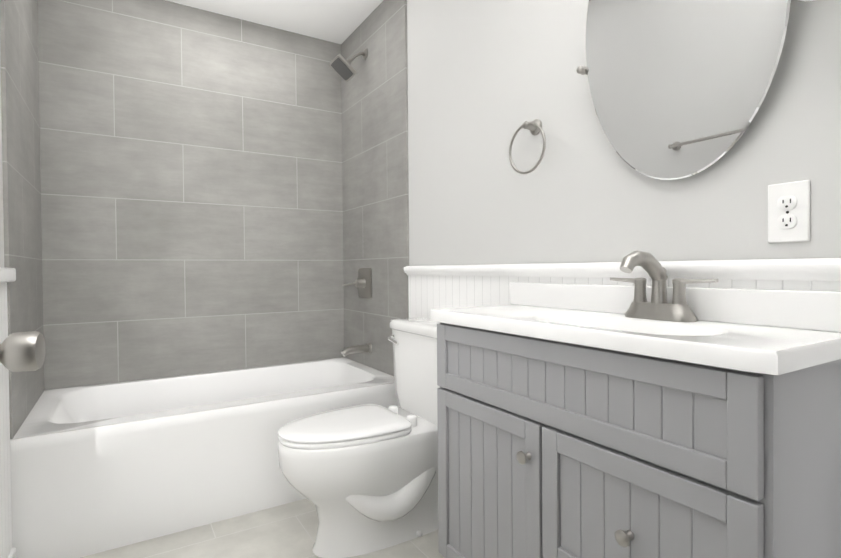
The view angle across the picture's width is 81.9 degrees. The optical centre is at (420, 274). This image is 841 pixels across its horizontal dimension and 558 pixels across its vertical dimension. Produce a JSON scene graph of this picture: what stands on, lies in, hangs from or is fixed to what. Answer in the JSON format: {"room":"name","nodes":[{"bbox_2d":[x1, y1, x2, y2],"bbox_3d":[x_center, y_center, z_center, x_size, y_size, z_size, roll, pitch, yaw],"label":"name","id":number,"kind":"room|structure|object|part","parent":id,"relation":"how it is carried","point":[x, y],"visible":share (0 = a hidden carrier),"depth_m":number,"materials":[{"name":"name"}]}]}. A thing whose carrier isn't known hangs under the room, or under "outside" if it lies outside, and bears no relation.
{"room":"bathroom","nodes":[
{"label":"bathroom","id":0,"kind":"room"},
{"bbox_2d":[0,69,34,437],"bbox_3d":[-0.808,-0.197,0.585,0.100,2.410,4.056,-1,1,-32],"label":"wall","id":1,"kind":"structure","parent":0,"point":[1,227],"depth_m":1.57,"materials":[{"name":"ceramic tile"},{"name":"paint"}]},
{"bbox_2d":[0,282,11,557],"bbox_3d":[-0.845,0.471,0.764,0.006,0.890,1.950,-1,1,-32],"label":"trim","id":2,"kind":"structure","parent":1,"relation":"attached to","point":[5,513],"depth_m":1.53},
{"bbox_2d":[0,268,15,282],"bbox_3d":[-0.838,0.006,0.763,0.030,0.045,1.948,-1,1,-32],"label":"trim","id":3,"kind":"structure","parent":1,"relation":"attached to","point":[7,274],"depth_m":1.48,"materials":[{"name":"white"}]},
{"bbox_2d":[8,547,15,557],"bbox_3d":[-0.837,0.956,0.773,0.016,0.100,1.950,-1,1,-32],"label":"baseboard","id":4,"kind":"structure","parent":1,"relation":"attached to","point":[12,554],"depth_m":1.58,"materials":[{"name":"white wood"}]},
{"bbox_2d":[0,0,44,438],"bbox_3d":[-1.563,-0.436,1.914,0.012,1.952,0.774,-1,1,-32],"label":"wall tile","id":5,"kind":"structure","parent":1,"relation":"attached to","point":[20,115],"depth_m":1.82,"materials":[{"name":"grey tile"}]},
{"bbox_2d":[0,331,44,371],"bbox_3d":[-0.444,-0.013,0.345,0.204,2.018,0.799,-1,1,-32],"label":"door knob","id":6,"kind":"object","parent":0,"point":[21,351],"depth_m":0.65,"materials":[{"name":"silver metal"}]},
{"bbox_2d":[81,498,443,557],"bbox_3d":[-0.108,1.047,1.025,1.720,0.100,4.056,-1,1,-32],"label":"floor","id":7,"kind":"structure","parent":0,"point":[288,530],"depth_m":1.80,"materials":[{"name":"tile"}]},
{"bbox_2d":[10,358,398,557],"bbox_3d":[-0.916,0.759,2.333,1.516,0.456,0.776,-1,1,-32],"label":"tub","id":8,"kind":"object","parent":7,"relation":"on","point":[97,468],"visible":0.73,"depth_m":1.90,"materials":[{"name":"white ceramic"}]},
{"bbox_2d":[278,317,439,557],"bbox_3d":[-0.171,0.592,1.854,0.736,0.790,0.460,-1,1,-32],"label":"toilet","id":9,"kind":"object","parent":7,"relation":"on","point":[363,479],"visible":0.77,"depth_m":1.73,"materials":[{"name":"white ceramic"}]},
{"bbox_3d":[-0.289,0.567,1.781,0.455,0.018,0.344,-1,1,-32],"label":"seat","id":10,"kind":"part","parent":9,"relation":"part of","materials":[{"name":"white plastic"}]},
{"bbox_3d":[-0.290,0.545,1.781,0.457,0.023,0.346,-1,1,-32],"label":"lid","id":11,"kind":"part","parent":9,"relation":"part of","materials":[{"name":"white plastic"}]},
{"bbox_3d":[-0.195,0.781,1.841,0.677,0.412,0.352,-1,1,-32],"label":"bowl","id":12,"kind":"part","parent":9,"relation":"part of","materials":[{"name":"white ceramic"}]},
{"bbox_3d":[-0.109,0.274,2.045,0.037,0.036,0.097,-1,1,-32],"label":"lever","id":13,"kind":"part","parent":9,"relation":"part of","materials":[{"name":"silver metal"}]},
{"bbox_3d":[0.058,0.403,1.994,0.191,0.336,0.440,-1,1,-32],"label":"tank","id":14,"kind":"part","parent":9,"relation":"part of","materials":[{"name":"white ceramic"}]},
{"bbox_2d":[430,250,840,557],"bbox_3d":[0.425,0.466,1.220,0.380,1.048,0.956,-1,1,-32],"label":"bathroom vanity","id":15,"kind":"object","parent":7,"relation":"on","point":[658,418],"visible":1,"depth_m":0.99,"materials":[{"name":"painted wood"},{"name":"cultured marble"},{"name":"brushed nickel"}]},
{"bbox_3d":[0.176,0.616,1.342,0.019,0.520,0.437,-1,1,-32],"label":"door","id":16,"kind":"part","parent":15,"relation":"part of","materials":[{"name":"grey wood"}]},
{"bbox_3d":[0.250,0.440,1.170,0.030,0.031,0.031,-1,1,-32],"label":"knob","id":17,"kind":"part","parent":15,"relation":"part of","materials":[{"name":"silver metal"}]},
{"bbox_3d":[0.295,0.252,1.139,0.019,0.194,0.902,-1,1,-32],"label":"drawer","id":18,"kind":"part","parent":15,"relation":"part of","materials":[{"name":"grey wood"}]},
{"bbox_3d":[0.399,0.512,0.945,0.030,0.031,0.031,-1,1,-32],"label":"knob","id":19,"kind":"part","parent":15,"relation":"part of","materials":[{"name":"silver metal"}]},
{"bbox_3d":[0.414,0.513,0.953,0.019,0.310,0.457,-1,1,-32],"label":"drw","id":20,"kind":"part","parent":15,"relation":"part of","materials":[{"name":"grey wood"}]},
{"bbox_2d":[610,250,718,321],"bbox_3d":[0.539,0.026,1.162,0.171,0.167,0.272,-1,1,-32],"label":"faucet","id":21,"kind":"object","parent":15,"relation":"on","point":[658,302],"depth_m":1.16,"materials":[{"name":"silver metal"}]},
{"bbox_2d":[166,0,382,43],"bbox_3d":[-0.129,-1.463,0.994,1.720,0.100,4.056,-1,1,-32],"label":"ceiling","id":22,"kind":"structure","parent":0,"point":[337,21],"depth_m":2.64,"materials":[{"name":"white paint"}]},
{"bbox_2d":[407,0,840,265],"bbox_3d":[0.572,-0.219,1.433,0.100,2.410,4.056,-1,1,-32],"label":"wall","id":23,"kind":"structure","parent":0,"point":[487,79],"depth_m":1.53,"materials":[{"name":"grey paint"}]},
{"bbox_2d":[341,0,408,375],"bbox_3d":[-0.272,-0.457,2.693,0.012,1.952,0.799,-1,1,-32],"label":"wall tile","id":24,"kind":"structure","parent":23,"relation":"attached to","point":[375,177],"depth_m":2.62,"materials":[{"name":"grey tile"}]},
{"bbox_2d":[330,48,367,81],"bbox_3d":[-0.389,-1.175,2.670,0.192,0.183,0.132,-1,1,-32],"label":"shower head","id":25,"kind":"object","parent":24,"relation":"attached to","point":[343,68],"visible":1,"depth_m":2.65},
{"bbox_2d":[341,343,371,356],"bbox_3d":[-0.357,0.414,2.677,0.173,0.063,0.060,-1,1,-32],"label":"tub spout","id":26,"kind":"object","parent":24,"relation":"attached to","point":[346,351],"visible":1,"depth_m":2.67,"materials":[{"name":"silver metal"}]},
{"bbox_2d":[343,268,371,298],"bbox_3d":[-0.370,0.048,2.725,0.135,0.173,0.166,-1,1,-32],"label":"shower valve","id":27,"kind":"object","parent":24,"relation":"attached to","point":[363,282],"visible":0.98,"depth_m":2.73,"materials":[{"name":"silver metal"}]},
{"bbox_2d":[509,119,545,173],"bbox_3d":[0.367,-0.427,1.613,0.054,0.186,0.169,-1,1,-32],"label":"towel ring","id":28,"kind":"object","parent":23,"relation":"attached to","point":[534,127],"visible":1,"depth_m":1.60,"materials":[{"name":"silver metal"}]},
{"bbox_2d":[404,258,840,280],"bbox_3d":[0.433,-0.015,1.530,0.028,0.045,1.923,-1,1,-32],"label":"trim","id":29,"kind":"structure","parent":23,"relation":"attached to","point":[817,269],"depth_m":1.18,"materials":[{"name":"white"}]},
{"bbox_2d":[408,275,840,317],"bbox_3d":[0.451,0.451,1.546,0.006,0.890,1.925,-1,1,-32],"label":"wainscoting","id":30,"kind":"structure","parent":23,"relation":"attached to","point":[427,293],"depth_m":1.85,"materials":[{"name":"white wood"}]},
{"bbox_2d":[510,282,840,332],"bbox_3d":[0.574,0.068,1.309,0.020,0.078,0.956,-1,1,-32],"label":"backsplash","id":31,"kind":"structure","parent":23,"relation":"attached to","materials":[{"name":"white stone"}]},
{"bbox_2d":[576,0,791,179],"bbox_3d":[0.611,-0.616,1.176,0.090,0.763,0.568,-1,1,-32],"label":"mirror","id":32,"kind":"object","parent":23,"relation":"attached to","point":[679,89],"visible":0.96,"depth_m":1.17,"materials":[{"name":"clear glass"}]},
{"bbox_2d":[768,180,809,242],"bbox_3d":[0.766,-0.131,1.012,0.011,0.125,0.075,-1,1,-32],"label":"electrical outlet","id":33,"kind":"object","parent":23,"relation":"attached to","point":[788,211],"visible":1,"depth_m":1.01,"materials":[{"name":"white plastic"}]},
{"bbox_3d":[-1.154,-0.220,2.695,1.520,2.410,0.100,-1,1,-32],"label":"wall","id":34,"kind":"structure","parent":0,"visible":0},
{"bbox_2d":[37,0,343,389],"bbox_3d":[-1.127,-0.449,2.644,1.520,1.952,0.012,-1,1,-32],"label":"wall tile","id":35,"kind":"structure","parent":34,"relation":"attached to","point":[191,192],"depth_m":2.56,"materials":[{"name":"grey tile"}]}
]}

